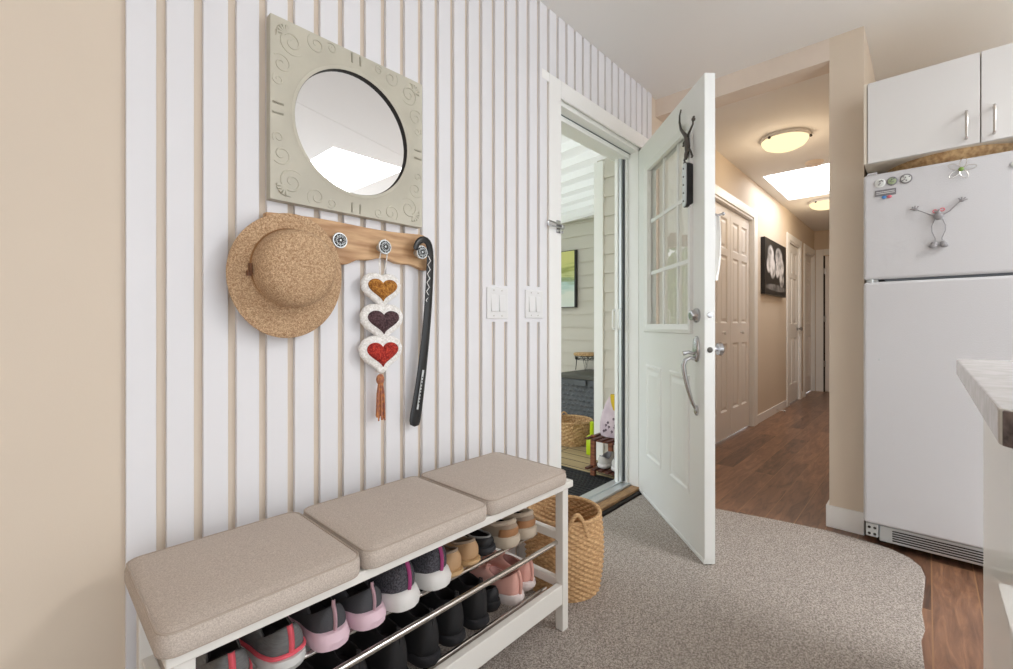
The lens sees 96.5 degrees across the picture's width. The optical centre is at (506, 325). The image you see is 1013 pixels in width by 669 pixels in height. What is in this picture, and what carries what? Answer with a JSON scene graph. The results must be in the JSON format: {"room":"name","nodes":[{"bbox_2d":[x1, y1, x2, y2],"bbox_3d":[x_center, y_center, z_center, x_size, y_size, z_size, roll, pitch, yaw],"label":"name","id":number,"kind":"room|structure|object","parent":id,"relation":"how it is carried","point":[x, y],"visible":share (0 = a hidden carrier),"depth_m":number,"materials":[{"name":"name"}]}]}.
{"room":"entryway","nodes":[
{"label":"entryway","id":0,"kind":"room"},
{"bbox_2d":[0,0,813,668],"bbox_3d":[1.066,-0.216,3.108,0.160,2.447,10.900,0,0,43],"label":"wall","id":1,"kind":"structure","parent":0,"point":[141,412],"depth_m":1.08,"materials":[{"name":"white wood"}]},
{"bbox_2d":[266,13,421,228],"bbox_3d":[-0.450,-0.562,1.336,0.032,0.475,0.474,0,0,43],"label":"wall mirror","id":2,"kind":"object","parent":1,"relation":"attached to","point":[344,128],"visible":1,"depth_m":1.29,"materials":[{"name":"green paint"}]},
{"bbox_2d":[295,70,404,194],"bbox_3d":[-0.448,-0.562,1.334,0.001,0.358,0.358,0,0,43],"label":"mirror glass","id":3,"kind":"object","parent":2,"relation":"attached to","point":[345,127],"depth_m":1.32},
{"bbox_2d":[263,212,426,270],"bbox_3d":[-0.431,-0.239,1.336,0.060,0.126,0.519,0,0,43],"label":"coat rack","id":4,"kind":"object","parent":1,"relation":"attached to","point":[352,243],"visible":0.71,"depth_m":1.36,"materials":[{"name":"brown wood"}]},
{"bbox_2d":[226,213,341,337],"bbox_3d":[-0.522,-0.124,1.125,0.121,0.314,0.280,0,0,43],"label":"straw hat","id":5,"kind":"object","parent":4,"relation":"hanging from","point":[284,275],"visible":1,"depth_m":1.09,"materials":[{"name":"brown wicker"}]},
{"bbox_2d":[358,239,402,420],"bbox_3d":[-0.379,0.015,1.382,0.039,0.552,0.152,0,0,43],"label":"wall hanging","id":6,"kind":"object","parent":4,"relation":"hanging from","point":[381,319],"visible":1,"depth_m":1.37,"materials":[{"name":"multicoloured fabric"}]},
{"bbox_2d":[409,236,433,426],"bbox_3d":[-0.274,0.021,1.476,0.035,0.618,0.092,0,0,43],"label":"shoehorn","id":7,"kind":"object","parent":4,"relation":"hanging from","point":[417,403],"visible":1,"depth_m":1.49,"materials":[{"name":"black plastic"}]},
{"bbox_2d":[486,287,507,318],"bbox_3d":[-0.034,-0.088,1.799,0.013,0.125,0.120,0,0,43],"label":"light switch","id":8,"kind":"object","parent":1,"relation":"attached to","point":[496,298],"visible":1,"depth_m":1.79,"materials":[{"name":"white plastic"}]},
{"bbox_2d":[525,290,542,317],"bbox_3d":[0.123,-0.091,1.968,0.013,0.122,0.120,0,0,43],"label":"light switch","id":9,"kind":"object","parent":1,"relation":"attached to","point":[533,298],"visible":1,"depth_m":1.96,"materials":[{"name":"white plastic"}]},
{"bbox_2d":[547,219,564,233],"bbox_3d":[0.221,-0.457,2.067,0.019,0.061,0.129,0,0,43],"label":"guard","id":10,"kind":"object","parent":1,"relation":"attached to","point":[559,226],"visible":1,"depth_m":2.09,"materials":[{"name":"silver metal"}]},
{"bbox_2d":[542,68,648,516],"bbox_3d":[0.466,-0.020,2.485,0.210,2.255,1.110,0,0,43],"label":"door frame","id":11,"kind":"structure","parent":1,"relation":"attached to","point":[575,125],"depth_m":2.47,"materials":[{"name":"white wood"}]},
{"bbox_2d":[612,159,623,481],"bbox_3d":[0.683,-0.032,2.772,0.051,1.980,0.064,0,0,43],"label":"screen door","id":12,"kind":"structure","parent":1,"relation":"in","point":[619,163],"depth_m":2.77,"materials":[{"name":"white"}]},
{"bbox_2d":[639,73,724,563],"bbox_3d":[0.832,-0.022,2.354,0.182,2.056,0.953,0,0,-2],"label":"door","id":13,"kind":"structure","parent":1,"relation":"in","point":[677,361],"depth_m":2.08,"materials":[{"name":"white wood"}]},
{"bbox_2d":[651,142,687,323],"bbox_3d":[0.833,-0.444,2.306,0.008,0.887,0.550,0,0,-2],"label":"window grille","id":14,"kind":"object","parent":13,"relation":"attached to","point":[676,146],"depth_m":2.38,"materials":[{"name":"white"}]},
{"bbox_2d":[659,145,687,323],"bbox_3d":[0.877,-0.467,2.312,0.043,1.000,0.701,0,0,-2],"label":"window","id":15,"kind":"structure","parent":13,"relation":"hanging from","point":[671,163],"depth_m":2.41,"materials":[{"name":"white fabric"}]},
{"bbox_2d":[678,109,694,163],"bbox_3d":[0.798,-0.855,2.007,0.021,0.264,0.159,0,0,-2],"label":"ornament","id":16,"kind":"object","parent":13,"relation":"attached to","point":[686,143],"visible":0.98,"depth_m":1.99,"materials":[{"name":"grey metal"}]},
{"bbox_2d":[682,162,692,207],"bbox_3d":[0.802,-0.624,2.012,0.036,0.197,0.046,0,0,-2],"label":"thermometer","id":17,"kind":"object","parent":13,"relation":"attached to","point":[687,168],"visible":1,"depth_m":1.99,"materials":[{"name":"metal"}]},
{"bbox_2d":[715,212,724,280],"bbox_3d":[0.892,-0.341,1.931,0.050,0.302,0.095,0,0,-2],"label":"hanging cloth","id":18,"kind":"object","parent":13,"relation":"hanging from","point":[717,218],"visible":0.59,"depth_m":1.90,"materials":[{"name":"white fabric"}]},
{"bbox_2d":[715,202,748,443],"bbox_3d":[2.021,-0.022,4.083,0.070,2.035,1.182,0,0,43],"label":"door","id":19,"kind":"structure","parent":1,"relation":"in","point":[732,285],"depth_m":4.11,"materials":[{"name":"white wood"}]},
{"bbox_2d":[715,184,757,425],"bbox_3d":[2.024,-0.070,4.101,0.110,2.155,1.420,0,0,43],"label":"door frame","id":20,"kind":"structure","parent":1,"relation":"attached to","point":[722,197],"depth_m":4.50,"materials":[{"name":"white wood"}]},
{"bbox_2d":[761,236,785,297],"bbox_3d":[2.987,-0.625,5.043,0.042,0.595,0.950,0,0,43],"label":"picture","id":21,"kind":"object","parent":1,"relation":"attached to","point":[773,254],"visible":1,"depth_m":4.94,"materials":[{"name":"black paper"}]},
{"bbox_2d":[758,391,803,423],"bbox_3d":[3.349,0.963,5.457,0.007,0.090,2.350,0,0,43],"label":"baseboard","id":22,"kind":"structure","parent":1,"relation":"attached to","point":[768,413],"depth_m":5.04,"materials":[{"name":"white wood"}]},
{"bbox_2d":[786,232,801,406],"bbox_3d":[3.717,-0.070,5.920,0.110,2.155,0.890,0,0,43],"label":"door frame","id":23,"kind":"structure","parent":1,"relation":"attached to","point":[790,239],"depth_m":5.69,"materials":[{"name":"white wood"}]},
{"bbox_2d":[790,244,802,402],"bbox_3d":[3.757,-0.022,5.903,0.101,2.040,0.636,0,0,43],"label":"door","id":24,"kind":"structure","parent":1,"relation":"in","point":[794,328],"depth_m":5.99,"materials":[{"name":"white wood"}]},
{"bbox_2d":[806,255,810,392],"bbox_3d":[4.438,-0.022,6.689,0.067,2.040,0.678,0,0,43],"label":"door","id":25,"kind":"structure","parent":1,"relation":"in","point":[808,259],"depth_m":6.82,"materials":[{"name":"white wood"}]},
{"bbox_2d":[803,243,814,396],"bbox_3d":[4.412,-0.070,6.667,0.110,2.155,0.830,0,0,43],"label":"door frame","id":26,"kind":"structure","parent":1,"relation":"attached to","point":[807,250],"depth_m":6.91,"materials":[{"name":"white wood"}]},
{"bbox_2d":[561,218,593,371],"bbox_3d":[0.871,-0.192,5.497,2.300,2.600,0.167,0,0,43],"label":"wall","id":27,"kind":"structure","parent":0,"point":[577,324],"depth_m":5.38,"materials":[{"name":"grey"}]},
{"bbox_2d":[561,250,576,307],"bbox_3d":[0.485,-0.555,5.705,0.950,0.685,0.044,0,0,43],"label":"painting","id":28,"kind":"object","parent":27,"relation":"attached to","point":[568,258],"visible":0.37,"depth_m":5.42,"materials":[{"name":"green paper"}]},
{"bbox_2d":[561,215,593,223],"bbox_3d":[0.790,-1.270,5.454,2.240,0.045,0.040,0,0,43],"label":"trim","id":29,"kind":"structure","parent":27,"relation":"attached to","point":[592,216],"depth_m":5.33,"materials":[{"name":"grey wood"}]},
{"bbox_2d":[561,134,605,222],"bbox_3d":[-0.285,-1.278,4.078,3.140,0.238,4.480,0,0,43],"label":"ceiling","id":30,"kind":"structure","parent":0,"point":[577,160],"depth_m":4.06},
{"bbox_2d":[561,445,614,478],"bbox_3d":[-0.412,1.183,3.868,3.040,0.150,4.400,0,0,43],"label":"floor","id":31,"kind":"structure","parent":0,"point":[572,457],"depth_m":3.73,"materials":[{"name":"beige wood"}]},
{"bbox_2d":[561,411,592,446],"bbox_3d":[0.610,0.980,4.284,0.417,0.253,0.417,0,0,17],"label":"basket","id":32,"kind":"object","parent":31,"relation":"on","point":[574,428],"visible":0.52,"depth_m":4.11,"materials":[{"name":"wicker"}]},
{"bbox_2d":[561,369,593,420],"bbox_3d":[1.072,0.798,4.817,0.944,0.580,0.556,0,0,43],"label":"box","id":33,"kind":"object","parent":31,"relation":"on","point":[577,387],"visible":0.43,"depth_m":4.78,"materials":[{"name":"grey plastic"}]},
{"bbox_2d":[574,352,593,369],"bbox_3d":[0.896,0.407,5.090,0.280,0.199,0.280,0,0,43],"label":"stand","id":34,"kind":"object","parent":33,"relation":"on","point":[580,354],"visible":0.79,"depth_m":5.00,"materials":[{"name":"black wood"}]},
{"bbox_2d":[561,465,613,495],"bbox_3d":[0.269,1.101,2.985,0.740,0.012,1.035,0,0,43],"label":"door mat","id":35,"kind":"object","parent":31,"relation":"on","point":[583,482],"visible":0.08,"depth_m":3.19,"materials":[{"name":"black rubber"}]},
{"bbox_2d":[586,421,593,454],"bbox_3d":[0.741,0.965,3.861,0.107,0.284,0.076,0,0,43],"label":"spray bottle","id":36,"kind":"object","parent":31,"relation":"on","point":[591,422],"visible":0.43,"depth_m":3.85,"materials":[{"name":"green plastic"}]},
{"bbox_2d":[585,433,614,475],"bbox_3d":[0.808,0.955,3.289,0.325,0.305,0.365,0,0,43],"label":"shoe rack","id":37,"kind":"object","parent":31,"relation":"on","point":[598,437],"visible":0.27,"depth_m":3.28,"materials":[{"name":"brown wood"}]},
{"bbox_2d":[597,451,614,468],"bbox_3d":[0.750,0.972,3.304,0.092,0.099,0.251,0,0,43],"label":"shoe","id":38,"kind":"object","parent":37,"relation":"on","point":[605,460],"visible":0.83,"depth_m":3.23,"materials":[{"name":"white"}]},
{"bbox_2d":[600,394,614,437],"bbox_3d":[0.771,0.657,3.297,0.200,0.306,0.114,0,0,43],"label":"floral bag","id":39,"kind":"object","parent":37,"relation":"on","point":[607,422],"visible":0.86,"depth_m":3.27,"materials":[{"name":"fabric"}]},
{"bbox_2d":[603,418,614,432],"bbox_3d":[0.741,0.724,3.259,0.107,0.120,0.015,0,0,43],"label":"print","id":40,"kind":"object","parent":39,"relation":"attached to","point":[608,423],"depth_m":3.26,"materials":[{"name":"grey"}]},
{"bbox_2d":[611,458,614,471],"bbox_3d":[0.830,0.972,3.229,0.092,0.099,0.251,0,0,43],"label":"shoe","id":41,"kind":"object","parent":37,"relation":"on","point":[613,460],"visible":0.2,"depth_m":3.15,"materials":[{"name":"white"}]},
{"bbox_2d":[594,158,719,459],"bbox_3d":[1.392,-0.182,4.012,0.595,2.620,1.332,0,0,43],"label":"wall","id":42,"kind":"structure","parent":0,"point":[604,169],"depth_m":3.68,"materials":[{"name":"grey"}]},
{"bbox_2d":[537,0,1012,230],"bbox_3d":[2.637,-1.548,1.714,4.360,0.222,11.000,0,0,43],"label":"ceiling","id":43,"kind":"structure","parent":0,"point":[666,46],"depth_m":2.28,"materials":[{"name":"white paint"}]},
{"bbox_2d":[656,39,828,121],"bbox_3d":[1.334,-1.384,2.627,0.913,0.111,0.139,0,0,43],"label":"beam","id":44,"kind":"structure","parent":43,"relation":"attached to","point":[811,61],"depth_m":2.48,"materials":[{"name":"beige paint"}]},
{"bbox_2d":[760,128,811,152],"bbox_3d":[2.132,-1.390,3.454,0.340,0.099,0.330,0,0,43],"label":"ceiling light","id":45,"kind":"object","parent":43,"relation":"attached to","point":[786,140],"visible":1,"depth_m":3.37,"materials":[{"name":"white glass"}]},
{"bbox_2d":[766,163,828,197],"bbox_3d":[3.110,-1.475,4.570,0.660,0.028,1.135,0,0,43],"label":"window","id":46,"kind":"structure","parent":43,"relation":"attached to","point":[810,180],"depth_m":4.67,"materials":[{"name":"white glass"}]},
{"bbox_2d":[805,159,823,166],"bbox_3d":[2.711,-1.420,3.980,0.139,0.039,0.140,0,0,43],"label":"smoke detector","id":47,"kind":"object","parent":43,"relation":"attached to","point":[816,162],"visible":1,"depth_m":3.94,"materials":[{"name":"white plastic"}]},
{"bbox_2d":[808,197,828,209],"bbox_3d":[3.693,-1.390,5.226,0.340,0.099,0.330,0,0,43],"label":"ceiling light","id":48,"kind":"object","parent":43,"relation":"attached to","point":[822,203],"visible":0.63,"depth_m":5.17,"materials":[{"name":"white glass"}]},
{"bbox_2d":[604,391,1012,668],"bbox_3d":[2.198,1.048,2.122,2.960,0.080,11.000,0,0,43],"label":"floor","id":49,"kind":"structure","parent":0,"point":[776,468],"depth_m":2.44,"materials":[{"name":"brown wood"}]},
{"bbox_2d":[407,495,924,668],"bbox_3d":[0.099,1.002,1.018,1.232,0.010,3.723,0,0,43],"label":"entry rug","id":50,"kind":"object","parent":49,"relation":"on","point":[776,594],"visible":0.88,"depth_m":1.60,"materials":[{"name":"grey carpet"}]},
{"bbox_2d":[136,478,572,668],"bbox_3d":[-0.280,0.753,1.212,0.353,0.487,1.090,0,0,43],"label":"storage bench","id":51,"kind":"object","parent":50,"relation":"on","point":[485,647],"visible":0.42,"depth_m":1.22,"materials":[{"name":"white wood"}]},
{"bbox_2d":[196,638,252,668],"bbox_3d":[-0.595,0.669,0.928,0.102,0.109,0.260,0,0,-40],"label":"sneaker","id":52,"kind":"object","parent":51,"relation":"on","point":[231,655],"visible":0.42,"depth_m":0.87,"materials":[{"name":"grey fabric"}]},
{"bbox_2d":[124,512,359,659],"bbox_3d":[-0.525,0.484,0.908,0.337,0.050,0.340,0,0,43],"label":"seat cushion","id":53,"kind":"object","parent":51,"relation":"on","point":[186,597],"visible":1,"depth_m":0.84,"materials":[{"name":"fabric"}]},
{"bbox_2d":[239,616,305,668],"bbox_3d":[-0.528,0.669,1.001,0.261,0.109,0.098,0,0,38],"label":"sneaker","id":54,"kind":"object","parent":51,"relation":"on","point":[280,644],"visible":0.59,"depth_m":0.93,"materials":[{"name":"grey fabric"}]},
{"bbox_2d":[295,660,313,668],"bbox_3d":[-0.484,0.811,1.022,0.082,0.156,0.261,0,0,-43],"label":"boot","id":55,"kind":"object","parent":51,"relation":"on","point":[304,665],"visible":0.24,"depth_m":1.02,"materials":[{"name":"grey"}]},
{"bbox_2d":[288,596,349,652],"bbox_3d":[-0.457,0.664,1.077,0.271,0.118,0.096,0,0,45],"label":"sneaker","id":56,"kind":"object","parent":51,"relation":"on","point":[324,626],"visible":0.52,"depth_m":0.99,"materials":[{"name":"pink"}]},
{"bbox_2d":[305,639,366,668],"bbox_3d":[-0.417,0.811,1.094,0.261,0.156,0.083,0,0,45],"label":"boot","id":57,"kind":"object","parent":51,"relation":"on","point":[332,659],"visible":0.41,"depth_m":1.08,"materials":[{"name":"grey"}]},
{"bbox_2d":[332,581,385,630],"bbox_3d":[-0.402,0.664,1.137,0.271,0.118,0.097,0,0,44],"label":"sneaker","id":58,"kind":"object","parent":51,"relation":"on","point":[365,610],"visible":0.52,"depth_m":1.06,"materials":[{"name":"pink"}]},
{"bbox_2d":[348,616,408,668],"bbox_3d":[-0.341,0.811,1.176,0.082,0.156,0.261,0,0,-42],"label":"boot","id":59,"kind":"object","parent":51,"relation":"on","point":[394,655],"visible":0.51,"depth_m":1.11,"materials":[{"name":"grey leather"}]},
{"bbox_2d":[366,561,419,612],"bbox_3d":[-0.343,0.656,1.198,0.274,0.134,0.102,0,0,35],"label":"sneaker","id":60,"kind":"object","parent":51,"relation":"on","point":[399,589],"visible":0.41,"depth_m":1.12,"materials":[{"name":"white"}]},
{"bbox_2d":[303,476,486,568],"bbox_3d":[-0.285,0.484,1.169,0.335,0.050,0.359,0,0,43],"label":"seat cushion","id":61,"kind":"object","parent":51,"relation":"on","point":[386,523],"visible":0.91,"depth_m":1.10,"materials":[{"name":"fabric"}]},
{"bbox_2d":[387,601,440,668],"bbox_3d":[-0.276,0.811,1.245,0.083,0.156,0.261,0,0,-45],"label":"boot","id":62,"kind":"object","parent":51,"relation":"on","point":[423,650],"visible":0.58,"depth_m":1.17,"materials":[{"name":"grey leather"}]},
{"bbox_2d":[410,546,450,590],"bbox_3d":[-0.267,0.656,1.297,0.273,0.134,0.104,0,0,36],"label":"sneaker","id":63,"kind":"object","parent":51,"relation":"on","point":[431,570],"visible":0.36,"depth_m":1.21,"materials":[{"name":"white"}]},
{"bbox_2d":[419,586,465,646],"bbox_3d":[-0.218,0.811,1.323,0.082,0.156,0.261,0,0,-44],"label":"boot","id":64,"kind":"object","parent":51,"relation":"on","point":[452,633],"visible":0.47,"depth_m":1.24,"materials":[{"name":"grey leather"}]},
{"bbox_2d":[443,544,463,577],"bbox_3d":[-0.222,0.679,1.347,0.246,0.091,0.079,0,0,38],"label":"slipper","id":65,"kind":"object","parent":51,"relation":"on","point":[453,555],"visible":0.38,"depth_m":1.27,"materials":[{"name":"brown"}]},
{"bbox_2d":[446,536,480,566],"bbox_3d":[-0.178,0.680,1.409,0.246,0.091,0.081,0,0,44],"label":"slipper","id":66,"kind":"object","parent":51,"relation":"on","point":[468,549],"visible":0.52,"depth_m":1.33,"materials":[{"name":"brown"}]},
{"bbox_2d":[447,572,489,629],"bbox_3d":[-0.152,0.811,1.393,0.082,0.156,0.261,0,0,-42],"label":"boot","id":67,"kind":"object","parent":51,"relation":"on","point":[476,616],"visible":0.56,"depth_m":1.31,"materials":[{"name":"grey leather"}]},
{"bbox_2d":[465,529,495,555],"bbox_3d":[-0.134,0.689,1.476,0.078,0.073,0.251,0,0,-45],"label":"shoe","id":68,"kind":"object","parent":51,"relation":"on","point":[486,544],"visible":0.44,"depth_m":1.40,"materials":[{"name":"grey"}]},
{"bbox_2d":[485,585,500,612],"bbox_3d":[-0.114,0.848,1.456,0.230,0.080,0.067,0,0,34],"label":"shoe","id":69,"kind":"object","parent":51,"relation":"on","point":[493,599],"visible":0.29,"depth_m":1.39,"materials":[{"name":"black"}]},
{"bbox_2d":[421,452,565,514],"bbox_3d":[-0.039,0.484,1.436,0.331,0.050,0.357,0,0,43],"label":"seat cushion","id":70,"kind":"object","parent":51,"relation":"on","point":[504,482],"visible":0.83,"depth_m":1.37,"materials":[{"name":"fabric"}]},
{"bbox_2d":[464,563,524,605],"bbox_3d":[-0.047,0.833,1.495,0.246,0.114,0.075,0,0,36],"label":"sneaker","id":71,"kind":"object","parent":51,"relation":"on","point":[511,593],"visible":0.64,"depth_m":1.43,"materials":[{"name":"pink fabric"}]},
{"bbox_2d":[480,516,519,548],"bbox_3d":[-0.059,0.670,1.512,0.250,0.105,0.089,0,0,45],"label":"clog","id":72,"kind":"object","parent":51,"relation":"on","point":[504,531],"visible":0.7,"depth_m":1.43,"materials":[{"name":"beige fabric"}]},
{"bbox_2d":[481,550,535,591],"bbox_3d":[-0.001,0.833,1.575,0.246,0.114,0.075,0,0,38],"label":"sneaker","id":73,"kind":"object","parent":51,"relation":"on","point":[503,561],"visible":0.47,"depth_m":1.50,"materials":[{"name":"pink fabric"}]},
{"bbox_2d":[509,509,536,539],"bbox_3d":[0.001,0.670,1.577,0.088,0.105,0.250,0,0,-44],"label":"clog","id":74,"kind":"object","parent":51,"relation":"on","point":[525,518],"visible":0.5,"depth_m":1.50,"materials":[{"name":"beige"}]},
{"bbox_2d":[525,495,603,602],"bbox_3d":[0.224,0.834,1.754,0.306,0.325,0.306,0,0,36],"label":"laundry basket","id":75,"kind":"object","parent":50,"relation":"on","point":[585,527],"visible":0.7,"depth_m":1.64,"materials":[{"name":"beige wicker"}]},
{"bbox_2d":[864,150,1012,573],"bbox_3d":[2.169,0.157,2.089,0.757,1.701,0.768,0,0,43],"label":"refrigerator","id":76,"kind":"object","parent":49,"relation":"on","point":[938,480],"visible":0.99,"depth_m":1.90,"materials":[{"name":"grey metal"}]},
{"bbox_2d":[875,179,885,187],"bbox_3d":[1.673,-0.636,2.024,0.038,0.038,0.008,0,0,43],"label":"round magnet","id":77,"kind":"object","parent":76,"relation":"attached to","point":[879,183],"visible":1,"depth_m":2.02,"materials":[{"name":"white plastic"}]},
{"bbox_2d":[875,188,895,198],"bbox_3d":[1.686,-0.584,2.011,0.072,0.042,0.008,0,0,43],"label":"magnet","id":78,"kind":"object","parent":76,"relation":"attached to","point":[889,192],"visible":1,"depth_m":2.01,"materials":[{"name":"grey plastic"}]},
{"bbox_2d":[886,177,897,185],"bbox_3d":[1.703,-0.637,1.996,0.038,0.038,0.008,0,0,43],"label":"round magnet","id":79,"kind":"object","parent":76,"relation":"attached to","point":[890,181],"visible":1,"depth_m":1.99,"materials":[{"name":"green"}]},
{"bbox_2d":[900,174,912,183],"bbox_3d":[1.737,-0.637,1.964,0.042,0.042,0.008,0,0,43],"label":"round magnet","id":80,"kind":"object","parent":76,"relation":"attached to","point":[906,178],"visible":1,"depth_m":1.96,"materials":[{"name":"grey plastic"}]},
{"bbox_2d":[910,197,967,247],"bbox_3d":[1.804,-0.423,1.890,0.174,0.200,0.023,0,0,43],"label":"magnet","id":81,"kind":"object","parent":76,"relation":"attached to","point":[938,215],"visible":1,"depth_m":1.89,"materials":[{"name":"grey metal"}]},
{"bbox_2d":[888,143,1012,171],"bbox_3d":[2.034,-0.706,2.056,0.484,0.083,0.484,0,0,43],"label":"woven tray","id":82,"kind":"object","parent":76,"relation":"on","point":[975,151],"visible":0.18,"depth_m":1.89,"materials":[{"name":"wicker"}]},
{"bbox_2d":[948,158,976,177],"bbox_3d":[1.861,-0.639,1.846,0.084,0.086,0.012,0,0,43],"label":"magnet","id":83,"kind":"object","parent":76,"relation":"attached to","point":[959,169],"visible":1,"depth_m":1.84,"materials":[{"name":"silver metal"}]},
{"bbox_2d":[956,359,1012,448],"bbox_3d":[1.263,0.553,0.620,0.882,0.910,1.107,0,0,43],"label":"countertop","id":84,"kind":"structure","parent":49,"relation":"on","point":[989,383],"depth_m":0.73,"materials":[{"name":"stone"}]},
{"bbox_2d":[998,583,1012,637],"bbox_3d":[1.759,1.003,1.124,0.642,0.008,1.140,0,0,43],"label":"kitchen mat","id":85,"kind":"object","parent":49,"relation":"on","point":[1006,591],"visible":1,"depth_m":1.64,"materials":[{"name":"white"}]},
{"bbox_2d":[814,230,828,391],"bbox_3d":[5.108,-0.216,6.688,0.920,2.447,0.150,0,0,43],"label":"wall","id":86,"kind":"structure","parent":0,"point":[821,238],"depth_m":6.91,"materials":[{"name":"beige paint"}]},
{"bbox_2d":[816,249,828,391],"bbox_3d":[5.043,-0.072,6.622,0.855,2.160,0.036,0,0,43],"label":"door","id":87,"kind":"structure","parent":86,"relation":"in","point":[822,262],"depth_m":6.86,"materials":[{"name":"white wood"}]},
{"bbox_2d":[829,26,875,529],"bbox_3d":[3.607,-0.216,4.302,0.137,2.447,5.689,0,0,43],"label":"wall","id":88,"kind":"structure","parent":0,"point":[850,63],"depth_m":2.22,"materials":[{"name":"beige paint"}]},
{"bbox_2d":[826,500,864,534],"bbox_3d":[1.998,0.954,2.581,0.152,0.108,1.002,0,0,43],"label":"baseboard","id":89,"kind":"structure","parent":88,"relation":"attached to","point":[853,521],"depth_m":2.21,"materials":[{"name":"white"}]},
{"bbox_3d":[3.405,-0.216,1.662,3.165,2.447,0.130,0,0,43],"label":"wall","id":90,"kind":"structure","parent":0,"visible":0},
{"bbox_2d":[864,43,1012,173],"bbox_3d":[2.179,-0.911,2.098,0.754,0.363,0.901,0,0,43],"label":"upper cabinet","id":91,"kind":"object","parent":90,"relation":"attached to","point":[966,101],"visible":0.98,"depth_m":1.88,"materials":[{"name":"beige wood"}]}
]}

